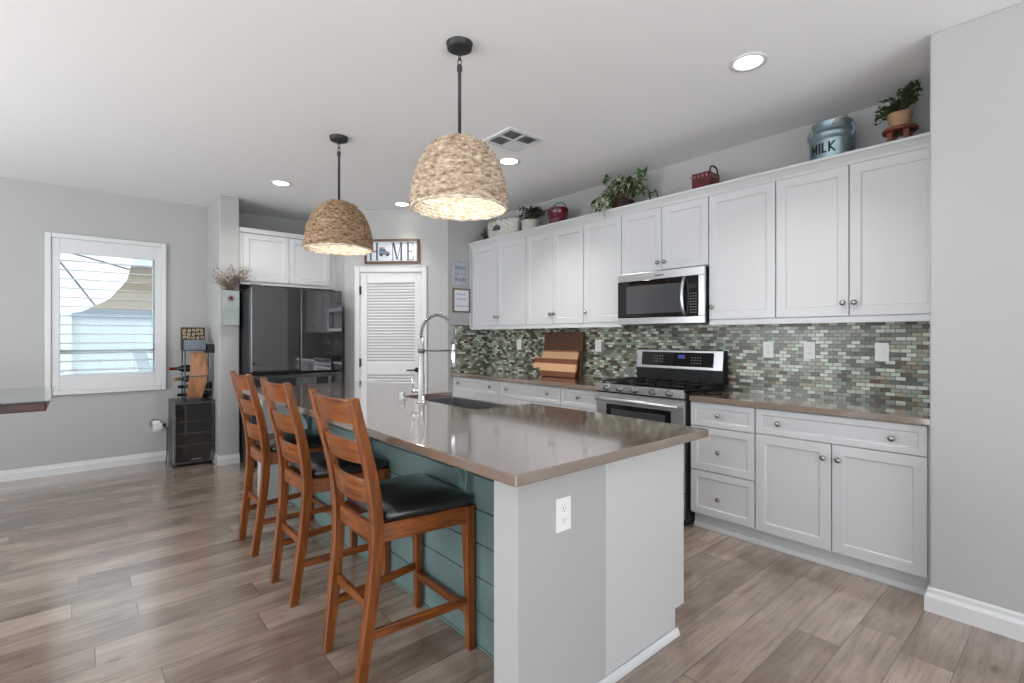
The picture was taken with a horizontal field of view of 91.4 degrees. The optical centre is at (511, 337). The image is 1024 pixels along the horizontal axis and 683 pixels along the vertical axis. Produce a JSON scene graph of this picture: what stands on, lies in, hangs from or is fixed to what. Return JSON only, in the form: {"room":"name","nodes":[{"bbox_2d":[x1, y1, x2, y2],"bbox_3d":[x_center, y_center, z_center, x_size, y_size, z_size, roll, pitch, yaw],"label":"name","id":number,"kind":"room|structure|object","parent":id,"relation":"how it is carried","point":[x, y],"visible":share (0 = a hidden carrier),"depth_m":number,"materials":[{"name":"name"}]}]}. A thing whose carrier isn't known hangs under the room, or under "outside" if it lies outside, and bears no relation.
{"room":"kitchen","nodes":[
{"label":"kitchen","id":0,"kind":"room"},
{"bbox_2d":[0,177,306,470],"bbox_3d":[-4.563,-0.070,4.660,5.600,2.760,0.140,0,0,-41],"label":"wall","id":1,"kind":"structure","parent":0,"point":[78,427],"depth_m":4.88,"materials":[{"name":"grey paint"}]},
{"bbox_2d":[45,232,165,395],"bbox_3d":[-4.066,-0.217,5.041,0.943,1.545,0.155,0,0,-41],"label":"window","id":2,"kind":"structure","parent":1,"relation":"in","point":[105,298],"depth_m":5.02,"materials":[{"name":"white paint"}]},
{"bbox_2d":[0,451,239,481],"bbox_3d":[-4.733,1.260,3.987,4.462,0.100,0.655,0,0,-41],"label":"baseboard","id":3,"kind":"structure","parent":1,"relation":"attached to","point":[79,466],"depth_m":4.92,"materials":[{"name":"white paint"}]},
{"bbox_2d":[153,420,160,431],"bbox_3d":[-3.747,0.940,5.269,0.072,0.116,0.008,0,0,-41],"label":"wall outlet","id":4,"kind":"object","parent":1,"relation":"attached to","point":[159,421],"visible":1,"depth_m":5.26,"materials":[{"name":"white plastic"}]},
{"bbox_2d":[153,423,165,429],"bbox_3d":[-3.713,0.940,5.263,0.105,0.070,0.043,0,0,-41],"label":"plug adapter","id":5,"kind":"object","parent":4,"relation":"attached to","point":[156,426],"visible":1,"depth_m":5.25,"materials":[{"name":"white plastic"}]},
{"bbox_2d":[165,426,167,459],"bbox_3d":[-3.659,1.116,5.285,0.025,0.378,0.061,0,0,-41],"label":"power cord","id":6,"kind":"object","parent":5,"relation":"attached to","point":[165,426],"visible":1,"depth_m":5.27,"materials":[{"name":"black plastic"}]},
{"bbox_2d":[239,227,335,290],"bbox_3d":[-2.659,-0.855,5.786,1.026,0.594,0.648,0,0,-41],"label":"upper cabinet","id":7,"kind":"object","parent":1,"relation":"attached to","point":[277,259],"visible":0.8,"depth_m":5.50,"materials":[{"name":"grey paint"}]},
{"bbox_2d":[207,195,238,455],"bbox_3d":[-3.122,-0.070,5.392,0.187,2.760,0.640,0,0,-41],"label":"wall pillar","id":8,"kind":"structure","parent":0,"point":[223,212],"depth_m":5.16,"materials":[{"name":"grey paint"}]},
{"bbox_2d":[205,344,213,352],"bbox_3d":[-3.198,0.120,5.287,0.060,0.090,0.140,0,0,-41],"label":"speaker","id":9,"kind":"object","parent":8,"relation":"attached to","point":[209,347],"visible":0.89,"depth_m":5.23},
{"bbox_2d":[221,289,238,325],"bbox_3d":[-2.883,-0.305,5.116,0.152,0.370,0.087,0,0,-41],"label":"vase","id":10,"kind":"object","parent":8,"relation":"attached to","point":[229,299],"visible":1,"depth_m":5.09,"materials":[{"name":"metal"}]},
{"bbox_2d":[210,264,256,290],"bbox_3d":[-2.830,-0.431,5.077,0.429,0.602,0.196,0,0,-41],"label":"dried flowers","id":11,"kind":"object","parent":10,"relation":"in","point":[226,283],"visible":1,"depth_m":5.09,"materials":[{"name":"brown plant"}]},
{"bbox_2d":[332,255,344,381],"bbox_3d":[-2.155,-0.070,6.072,0.110,2.760,0.877,0,0,-41],"label":"wall","id":12,"kind":"structure","parent":0,"point":[340,260],"depth_m":5.76,"materials":[{"name":"grey paint"}]},
{"bbox_2d":[345,209,447,390],"bbox_3d":[-1.311,-0.070,5.718,1.192,2.760,0.113,0,0,4],"label":"wall","id":13,"kind":"structure","parent":0,"point":[432,234],"depth_m":5.65,"materials":[{"name":"grey paint"}]},
{"bbox_2d":[354,265,427,387],"bbox_3d":[-1.376,0.252,5.644,0.850,2.117,0.089,0,0,4],"label":"door","id":14,"kind":"structure","parent":13,"relation":"in","point":[362,367],"depth_m":5.66,"materials":[{"name":"white paint"}]},
{"bbox_2d":[364,239,418,263],"bbox_3d":[-1.360,-0.970,5.650,0.630,0.276,0.030,0,0,4],"label":"wall sign","id":15,"kind":"object","parent":13,"relation":"attached to","point":[386,251],"visible":0.83,"depth_m":5.65,"materials":[{"name":"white wood"}]},
{"bbox_2d":[379,247,389,255],"bbox_3d":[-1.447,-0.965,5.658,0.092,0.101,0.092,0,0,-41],"label":"picture","id":16,"kind":"object","parent":15,"relation":"attached to","point":[383,251],"depth_m":5.66,"materials":[{"name":"blue"}]},
{"bbox_2d":[398,392,405,399],"bbox_3d":[-0.701,0.374,3.186,0.052,0.053,0.052,0,0,-41],"label":"sink air gap","id":17,"kind":"object","parent":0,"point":[401,394],"visible":1,"depth_m":3.17,"materials":[{"name":"silver metal"}]},
{"bbox_2d":[448,219,491,395],"bbox_3d":[-0.510,-0.070,5.862,0.637,2.760,0.108,0,0,-41],"label":"wall","id":18,"kind":"structure","parent":0,"point":[460,234],"depth_m":5.77,"materials":[{"name":"grey paint"}]},
{"bbox_2d":[453,258,466,285],"bbox_3d":[-0.596,-0.743,5.718,0.187,0.295,0.013,0,0,-41],"label":"print","id":19,"kind":"object","parent":18,"relation":"attached to","point":[459,265],"visible":1,"depth_m":5.71,"materials":[{"name":"blue"}]},
{"bbox_2d":[452,288,469,312],"bbox_3d":[-0.580,-0.418,5.727,0.240,0.273,0.020,0,0,-41],"label":"picture frame","id":20,"kind":"object","parent":18,"relation":"attached to","point":[460,297],"visible":1,"depth_m":5.72,"materials":[{"name":"brown wood"}]},
{"bbox_2d":[470,249,471,328],"bbox_3d":[-0.358,-0.571,5.913,0.337,0.958,0.027,0,0,-41],"label":"trim","id":21,"kind":"structure","parent":18,"relation":"attached to","point":[470,249],"depth_m":5.80,"materials":[{"name":"grey paint"}]},
{"bbox_2d":[0,0,1023,221],"bbox_3d":[-0.669,-1.500,1.537,7.400,0.100,10.000,0,0,-41],"label":"ceiling","id":22,"kind":"structure","parent":0,"point":[191,102],"depth_m":2.87,"materials":[{"name":"white paint"}]},
{"bbox_2d":[270,180,291,186],"bbox_3d":[-2.173,-1.447,4.700,0.188,0.006,0.188,0,0,-41],"label":"recessed light","id":23,"kind":"object","parent":22,"relation":"in","point":[274,182],"visible":1,"depth_m":4.70,"materials":[{"name":"white paint"}]},
{"bbox_2d":[302,134,373,255],"bbox_3d":[-1.255,-1.038,3.624,0.494,0.825,0.494,0,0,20],"label":"pendant lamp","id":24,"kind":"object","parent":22,"relation":"hanging from","point":[336,227],"visible":1,"depth_m":3.48,"materials":[{"name":"beige wicker"}]},
{"bbox_2d":[393,202,408,206],"bbox_3d":[-1.199,-1.447,5.442,0.188,0.006,0.188,0,0,-41],"label":"recessed light","id":25,"kind":"object","parent":22,"relation":"in","point":[401,204],"visible":0.94,"depth_m":5.45,"materials":[{"name":"white paint"}]},
{"bbox_2d":[409,36,508,221],"bbox_3d":[-0.259,-1.038,2.470,0.494,0.825,0.495,0,0,-33],"label":"pendant lamp","id":26,"kind":"object","parent":22,"relation":"hanging from","point":[457,177],"visible":1,"depth_m":2.32,"materials":[{"name":"beige wicker"}]},
{"bbox_2d":[498,157,519,165],"bbox_3d":[-0.025,-1.447,4.113,0.188,0.006,0.188,0,0,-41],"label":"recessed light","id":27,"kind":"object","parent":22,"relation":"in","point":[508,161],"visible":0.97,"depth_m":4.11,"materials":[{"name":"white paint"}]},
{"bbox_2d":[483,126,544,151],"bbox_3d":[0.011,-1.444,3.663,0.331,0.012,0.316,0,0,-41],"label":"ceiling vent","id":28,"kind":"object","parent":22,"relation":"in","point":[510,138],"visible":0.98,"depth_m":3.65,"materials":[{"name":"white paint"}]},
{"bbox_2d":[729,52,767,71],"bbox_3d":[1.244,-1.447,2.633,0.188,0.006,0.188,0,0,-41],"label":"recessed light","id":29,"kind":"object","parent":22,"relation":"in","point":[750,61],"visible":1,"depth_m":2.63,"materials":[{"name":"white paint"}]},
{"bbox_2d":[0,460,1023,682],"bbox_3d":[-0.669,1.360,1.537,7.400,0.100,10.000,0,0,-41],"label":"floor","id":30,"kind":"structure","parent":0,"point":[136,573],"depth_m":2.34,"materials":[{"name":"brown wood"}]},
{"bbox_2d":[0,386,55,413],"bbox_3d":[-3.815,0.850,3.028,1.525,0.920,1.197,0,0,-41],"label":"pub table","id":31,"kind":"object","parent":30,"relation":"on","point":[28,399],"visible":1,"depth_m":3.12,"materials":[{"name":"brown wood"}]},
{"bbox_2d":[168,397,213,466],"bbox_3d":[-3.380,0.983,5.264,0.355,0.655,0.416,0,0,-41],"label":"wine cooler","id":32,"kind":"object","parent":30,"relation":"on","point":[190,423],"visible":0.98,"depth_m":5.11,"materials":[{"name":"grey"}]},
{"bbox_2d":[181,350,208,400],"bbox_3d":[-3.318,0.394,5.234,0.217,0.521,0.234,0,0,-41],"label":"wine rack","id":33,"kind":"object","parent":32,"relation":"on","point":[199,368],"visible":0.97,"depth_m":5.17,"materials":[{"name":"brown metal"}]},
{"bbox_2d":[169,365,189,371],"bbox_3d":[-3.387,0.325,5.196,0.300,0.074,0.074,0,0,-41],"label":"wine bottle","id":34,"kind":"object","parent":33,"relation":"in","point":[180,368],"visible":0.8,"depth_m":5.15,"materials":[{"name":"black"}]},
{"bbox_2d":[174,375,207,381],"bbox_3d":[-3.382,0.435,5.259,0.300,0.074,0.074,0,0,-41],"label":"wine bottle","id":35,"kind":"object","parent":33,"relation":"in","point":[187,377],"visible":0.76,"depth_m":5.20,"materials":[{"name":"black glass"}]},
{"bbox_2d":[181,327,204,349],"bbox_3d":[-3.379,0.015,5.290,0.215,0.235,0.048,0,0,-41],"label":"carved panel","id":36,"kind":"object","parent":33,"relation":"on","point":[187,333],"visible":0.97,"depth_m":5.27,"materials":[{"name":"brown wood"}]},
{"bbox_2d":[177,390,210,396],"bbox_3d":[-3.359,0.603,5.279,0.300,0.074,0.074,0,0,-41],"label":"wine bottle","id":37,"kind":"object","parent":33,"relation":"in","point":[205,394],"visible":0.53,"depth_m":5.32,"materials":[{"name":"black glass"}]},
{"bbox_2d":[184,340,205,349],"bbox_3d":[-3.321,0.080,5.227,0.180,0.105,0.130,0,0,-41],"label":"decorative box","id":38,"kind":"object","parent":33,"relation":"on","point":[188,344],"visible":1,"depth_m":5.17,"materials":[{"name":"grey stone"}]},
{"bbox_2d":[178,382,211,388],"bbox_3d":[-3.330,0.515,5.245,0.300,0.074,0.074,0,0,-41],"label":"wine bottle","id":39,"kind":"object","parent":33,"relation":"in","point":[210,383],"visible":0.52,"depth_m":5.29,"materials":[{"name":"black glass"}]},
{"bbox_2d":[229,371,331,556],"bbox_3d":[-1.490,0.764,3.238,0.556,1.092,0.469,0,0,-41],"label":"bar stool","id":40,"kind":"object","parent":30,"relation":"on","point":[265,444],"visible":0.78,"depth_m":3.09,"materials":[{"name":"brown wood"}]},
{"bbox_2d":[255,429,322,451],"bbox_3d":[-1.433,0.666,3.287,0.406,0.074,0.469,0,0,-41],"label":"seat cushion","id":41,"kind":"object","parent":40,"relation":"on","point":[314,442],"depth_m":3.17,"materials":[{"name":"black leather"}]},
{"bbox_2d":[239,284,341,465],"bbox_3d":[-2.542,0.390,5.580,0.916,1.840,0.994,0,0,-41],"label":"refrigerator","id":42,"kind":"object","parent":30,"relation":"on","point":[293,336],"visible":0.6,"depth_m":5.17,"materials":[{"name":"black"}]},
{"bbox_2d":[259,377,389,607],"bbox_3d":[-1.014,0.764,2.683,0.556,1.092,0.469,0,0,-41],"label":"bar stool","id":43,"kind":"object","parent":30,"relation":"on","point":[307,472],"visible":0.8,"depth_m":2.53,"materials":[{"name":"brown wood"}]},
{"bbox_2d":[290,450,387,477],"bbox_3d":[-0.957,0.666,2.732,0.406,0.074,0.469,0,0,-41],"label":"seat cushion","id":44,"kind":"object","parent":43,"relation":"on","point":[317,468],"depth_m":2.58,"materials":[{"name":"black leather"}]},
{"bbox_2d":[308,389,474,682],"bbox_3d":[-0.513,0.764,2.096,0.556,1.092,0.469,0,0,-41],"label":"bar stool","id":45,"kind":"object","parent":30,"relation":"on","point":[411,504],"visible":1,"depth_m":2.00,"materials":[{"name":"brown wood"}]},
{"bbox_2d":[346,473,471,520],"bbox_3d":[-0.456,0.666,2.145,0.406,0.074,0.469,0,0,-41],"label":"seat cushion","id":46,"kind":"object","parent":45,"relation":"on","point":[411,496],"depth_m":2.03,"materials":[{"name":"black leather"}]},
{"bbox_2d":[258,399,683,682],"bbox_3d":[-0.616,0.874,3.062,1.036,0.873,3.084,0,0,-41],"label":"kitchen island","id":47,"kind":"object","parent":30,"relation":"on","point":[579,575],"visible":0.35,"depth_m":1.92,"materials":[{"name":"grey paint"}]},
{"bbox_2d":[242,380,708,486],"bbox_3d":[-0.639,0.419,3.055,1.123,0.036,3.284,0,0,-41],"label":"island countertop","id":48,"kind":"structure","parent":47,"relation":"on","point":[516,445],"depth_m":2.12,"materials":[{"name":"brown stone"}]},
{"bbox_2d":[410,313,456,402],"bbox_3d":[-0.478,0.125,3.068,0.288,0.552,0.061,0,0,-15],"label":"kitchen faucet","id":49,"kind":"object","parent":48,"relation":"on","point":[420,390],"visible":1,"depth_m":3.04,"materials":[{"name":"silver metal"}]},
{"bbox_2d":[425,396,510,408],"bbox_3d":[-0.316,0.554,3.218,0.449,0.232,0.884,0,0,-41],"label":"farmhouse sink","id":50,"kind":"object","parent":48,"relation":"in","point":[454,401],"visible":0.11,"depth_m":3.54,"materials":[{"name":"grey metal"}]},
{"bbox_2d":[556,495,570,532],"bbox_3d":[0.177,0.610,1.723,0.072,0.116,0.006,0,0,-41],"label":"outlet","id":51,"kind":"object","parent":47,"relation":"attached to","point":[563,502],"depth_m":1.72,"materials":[{"name":"white plastic"}]},
{"bbox_2d":[561,504,566,512],"bbox_3d":[0.180,0.590,1.720,0.029,0.029,0.002,0,0,-41],"label":"socket","id":52,"kind":"object","parent":47,"relation":"attached to","point":[563,506],"depth_m":1.72,"materials":[{"name":"white plastic"}]},
{"bbox_2d":[561,516,566,523],"bbox_3d":[0.180,0.630,1.720,0.029,0.029,0.002,0,0,-41],"label":"socket","id":53,"kind":"object","parent":47,"relation":"attached to","point":[563,518],"depth_m":1.72,"materials":[{"name":"white plastic"}]},
{"bbox_2d":[453,376,499,403],"bbox_3d":[-0.196,0.874,5.513,0.601,0.872,0.837,0,0,-41],"label":"base cabinet","id":54,"kind":"object","parent":30,"relation":"on","point":[463,387],"visible":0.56,"depth_m":5.31,"materials":[{"name":"grey paint"}]},
{"bbox_2d":[500,381,561,406],"bbox_3d":[0.354,0.874,4.877,0.601,0.872,0.840,0,0,-41],"label":"base cabinet","id":55,"kind":"object","parent":30,"relation":"on","point":[511,393],"visible":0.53,"depth_m":4.69,"materials":[{"name":"grey paint"}]},
{"bbox_2d":[561,387,597,412],"bbox_3d":[0.772,0.874,4.394,0.601,0.872,0.434,0,0,-41],"label":"base cabinet","id":56,"kind":"object","parent":30,"relation":"on","point":[577,399],"visible":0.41,"depth_m":4.22,"materials":[{"name":"grey paint"}]},
{"bbox_2d":[451,370,609,390],"bbox_3d":[0.224,0.419,5.031,0.600,0.036,2.108,0,0,-41],"label":"countertop","id":57,"kind":"structure","parent":56,"relation":"on","point":[526,378],"depth_m":4.84,"materials":[{"name":"brown stone"}]},
{"bbox_2d":[533,350,579,378],"bbox_3d":[0.432,0.266,5.049,0.078,0.267,0.599,0,0,-41],"label":"cutting board","id":58,"kind":"object","parent":57,"relation":"on","point":[552,363],"visible":1,"depth_m":5.00,"materials":[{"name":"brown wood"}]},
{"bbox_2d":[544,332,584,377],"bbox_3d":[0.515,0.174,5.062,0.073,0.452,0.530,0,0,-41],"label":"cutting board","id":59,"kind":"object","parent":57,"relation":"on","point":[571,341],"visible":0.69,"depth_m":4.99,"materials":[{"name":"brown wood"}]},
{"bbox_2d":[595,349,727,523],"bbox_3d":[1.145,0.698,3.901,0.679,1.185,0.776,0,0,-41],"label":"range","id":60,"kind":"object","parent":30,"relation":"on","point":[661,400],"visible":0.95,"depth_m":3.81,"materials":[{"name":"silver metal"}]},
{"bbox_2d":[599,380,722,392],"bbox_3d":[1.137,0.375,3.893,0.545,0.018,0.776,0,0,-41],"label":"cooktop","id":61,"kind":"object","parent":60,"relation":"in","point":[643,386],"depth_m":3.74,"materials":[{"name":"black"}]},
{"bbox_2d":[691,401,758,544],"bbox_3d":[1.579,0.874,3.462,0.601,0.872,0.436,0,0,-41],"label":"base cabinet","id":62,"kind":"object","parent":30,"relation":"on","point":[723,463],"visible":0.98,"depth_m":3.27,"materials":[{"name":"grey paint"}]},
{"bbox_2d":[756,408,929,594],"bbox_3d":[2.004,0.874,2.971,0.601,0.872,0.859,0,0,-41],"label":"base cabinet","id":63,"kind":"object","parent":30,"relation":"on","point":[847,494],"visible":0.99,"depth_m":2.75,"materials":[{"name":"white paint"}]},
{"bbox_2d":[689,390,929,425],"bbox_3d":[1.865,0.419,3.135,0.600,0.036,1.295,0,0,-41],"label":"countertop","id":64,"kind":"structure","parent":63,"relation":"on","point":[862,409],"depth_m":2.97,"materials":[{"name":"brown stone"}]},
{"bbox_2d":[705,391,722,394],"bbox_3d":[1.415,0.394,3.499,0.124,0.014,0.124,0,0,-41],"label":"spoon rest","id":65,"kind":"object","parent":64,"relation":"on","point":[708,392],"visible":1,"depth_m":3.47,"materials":[{"name":"black"}]},
{"bbox_2d":[492,90,929,405],"bbox_3d":[1.192,-0.070,4.484,0.148,2.760,4.420,0,0,-41],"label":"wall","id":66,"kind":"structure","parent":0,"point":[844,365],"depth_m":3.60,"materials":[{"name":"green glass"}]},
{"bbox_2d":[472,237,525,326],"bbox_3d":[-0.051,-0.587,5.536,0.367,0.927,0.942,0,0,-41],"label":"upper cabinet","id":67,"kind":"object","parent":66,"relation":"attached to","point":[498,270],"visible":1,"depth_m":5.41,"materials":[{"name":"grey paint"}]},
{"bbox_2d":[481,229,488,238],"bbox_3d":[-0.288,-1.157,5.815,0.157,0.210,0.193,0,0,-41],"label":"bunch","id":68,"kind":"object","parent":67,"relation":"on","point":[484,234],"visible":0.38,"depth_m":5.78,"materials":[{"name":"green"}]},
{"bbox_2d":[487,215,521,237],"bbox_3d":[-0.085,-1.177,5.535,0.244,0.252,0.534,0,0,-41],"label":"basket","id":69,"kind":"object","parent":67,"relation":"on","point":[503,226],"visible":0.7,"depth_m":5.39,"materials":[{"name":"white metal"}]},
{"bbox_2d":[519,204,547,229],"bbox_3d":[0.202,-1.230,5.260,0.250,0.358,0.419,0,0,-41],"label":"potted fern","id":70,"kind":"object","parent":67,"relation":"on","point":[527,222],"visible":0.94,"depth_m":5.20,"materials":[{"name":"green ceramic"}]},
{"bbox_2d":[521,219,539,229],"bbox_3d":[0.193,-1.135,5.232,0.200,0.168,0.200,0,0,-41],"label":"pot","id":71,"kind":"object","parent":70,"relation":"attached to","point":[526,223],"depth_m":5.15,"materials":[{"name":"grey ceramic"}]},
{"bbox_2d":[517,339,520,349],"bbox_3d":[0.079,0.082,5.650,0.008,0.116,0.072,0,0,-41],"label":"wall outlet","id":72,"kind":"object","parent":66,"relation":"attached to","point":[518,340],"visible":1,"depth_m":5.64,"materials":[{"name":"white plastic"}]},
{"bbox_2d":[526,225,583,324],"bbox_3d":[0.509,-0.587,4.889,0.367,0.927,0.766,0,0,-41],"label":"upper cabinet","id":73,"kind":"object","parent":66,"relation":"attached to","point":[554,259],"visible":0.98,"depth_m":4.75,"materials":[{"name":"grey paint"}]},
{"bbox_2d":[547,202,568,223],"bbox_3d":[0.455,-1.190,4.944,0.208,0.280,0.220,0,0,-41],"label":"metal bucket","id":74,"kind":"object","parent":73,"relation":"on","point":[557,213],"visible":0.71,"depth_m":4.86,"materials":[{"name":"red metal"}]},
{"bbox_2d":[595,340,600,351],"bbox_3d":[0.825,0.082,4.788,0.008,0.116,0.072,0,0,-41],"label":"wall outlet","id":75,"kind":"object","parent":66,"relation":"attached to","point":[597,342],"visible":1,"depth_m":4.79,"materials":[{"name":"white plastic"}]},
{"bbox_2d":[583,216,622,322],"bbox_3d":[0.897,-0.587,4.441,0.367,0.927,0.414,0,0,-41],"label":"upper cabinet","id":76,"kind":"object","parent":66,"relation":"attached to","point":[603,238],"visible":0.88,"depth_m":4.34,"materials":[{"name":"grey paint"}]},
{"bbox_2d":[589,166,654,218],"bbox_3d":[0.908,-1.216,4.343,0.449,0.452,0.597,0,0,-41],"label":"trailing plant","id":77,"kind":"object","parent":76,"relation":"on","point":[630,185],"visible":0.97,"depth_m":4.30,"materials":[{"name":"green plant"}]},
{"bbox_2d":[622,197,708,274],"bbox_3d":[1.284,-0.785,3.994,0.367,0.529,0.765,0,0,-41],"label":"upper cabinet","id":78,"kind":"object","parent":66,"relation":"attached to","point":[674,236],"visible":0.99,"depth_m":3.86,"materials":[{"name":"grey paint"}]},
{"bbox_2d":[618,266,709,324],"bbox_3d":[1.255,-0.307,3.970,0.435,0.410,0.762,0,0,-41],"label":"microwave","id":79,"kind":"object","parent":78,"relation":"attached to","point":[681,295],"visible":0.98,"depth_m":3.82,"materials":[{"name":"silver metal"}]},
{"bbox_2d":[690,165,719,188],"bbox_3d":[1.462,-1.167,3.788,0.162,0.232,0.154,0,0,-41],"label":"crate","id":80,"kind":"object","parent":78,"relation":"on","point":[705,178],"visible":0.6,"depth_m":3.73,"materials":[{"name":"red metal"}]},
{"bbox_2d":[709,182,775,319],"bbox_3d":[1.685,-0.587,3.530,0.367,0.927,0.457,0,0,-41],"label":"upper cabinet","id":81,"kind":"object","parent":66,"relation":"attached to","point":[742,222],"visible":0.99,"depth_m":3.42,"materials":[{"name":"grey paint"}]},
{"bbox_2d":[763,342,773,357],"bbox_3d":[1.850,0.090,3.605,0.008,0.116,0.072,0,0,-41],"label":"wall outlet","id":82,"kind":"object","parent":66,"relation":"attached to","point":[768,347],"visible":1,"depth_m":3.60,"materials":[{"name":"white plastic"}]},
{"bbox_2d":[804,342,814,358],"bbox_3d":[2.025,0.090,3.402,0.008,0.116,0.072,0,0,-41],"label":"wall outlet","id":83,"kind":"object","parent":66,"relation":"attached to","point":[809,347],"visible":1,"depth_m":3.40,"materials":[{"name":"white plastic"}]},
{"bbox_2d":[776,147,929,317],"bbox_3d":[2.108,-0.587,3.041,0.367,0.927,0.833,0,0,-41],"label":"upper cabinet","id":84,"kind":"object","parent":66,"relation":"attached to","point":[853,239],"visible":0.93,"depth_m":2.91,"materials":[{"name":"grey paint"}]},
{"bbox_2d":[468,132,929,248],"bbox_3d":[0.888,-1.051,4.210,0.066,0.066,4.197,0,0,-41],"label":"trim","id":85,"kind":"structure","parent":84,"relation":"attached to","point":[920,141],"depth_m":3.41,"materials":[{"name":"grey paint"}]},
{"bbox_2d":[471,314,929,329],"bbox_3d":[0.905,-0.104,4.217,0.020,0.038,4.187,0,0,-41],"label":"trim","id":86,"kind":"structure","parent":84,"relation":"attached to","point":[920,317],"depth_m":3.24,"materials":[{"name":"grey paint"}]},
{"bbox_2d":[807,114,855,160],"bbox_3d":[2.017,-1.201,3.148,0.247,0.300,0.247,0,0,4],"label":"milk can","id":87,"kind":"object","parent":84,"relation":"on","point":[834,135],"visible":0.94,"depth_m":3.05,"materials":[{"name":"metal"}]},
{"bbox_2d":[882,123,918,141],"bbox_3d":[2.239,-1.127,2.884,0.170,0.152,0.170,0,0,-41],"label":"plant stand","id":88,"kind":"object","parent":84,"relation":"on","point":[905,130],"visible":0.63,"depth_m":2.85,"materials":[{"name":"red wood"}]},
{"bbox_2d":[874,78,922,126],"bbox_3d":[2.228,-1.325,2.900,0.223,0.245,0.224,0,0,17],"label":"potted plant","id":89,"kind":"object","parent":88,"relation":"on","point":[897,113],"visible":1,"depth_m":2.84,"materials":[{"name":"green plant"}]},
{"bbox_2d":[875,343,888,361],"bbox_3d":[2.291,0.093,3.094,0.009,0.116,0.072,0,0,-41],"label":"wall outlet","id":90,"kind":"object","parent":66,"relation":"attached to","point":[881,349],"visible":1,"depth_m":3.09,"materials":[{"name":"white plastic"}]},
{"bbox_2d":[930,2,1023,613],"bbox_3d":[3.539,-0.070,1.145,0.690,2.760,3.900,0,0,-41],"label":"wall","id":91,"kind":"structure","parent":0,"point":[977,65],"depth_m":2.26,"materials":[{"name":"grey paint"}]},
{"bbox_2d":[924,584,1023,641],"bbox_3d":[3.303,1.252,0.953,0.118,0.115,3.918,0,0,-41],"label":"baseboard","id":92,"kind":"structure","parent":91,"relation":"attached to","point":[992,618],"depth_m":2.26,"materials":[{"name":"white paint"}]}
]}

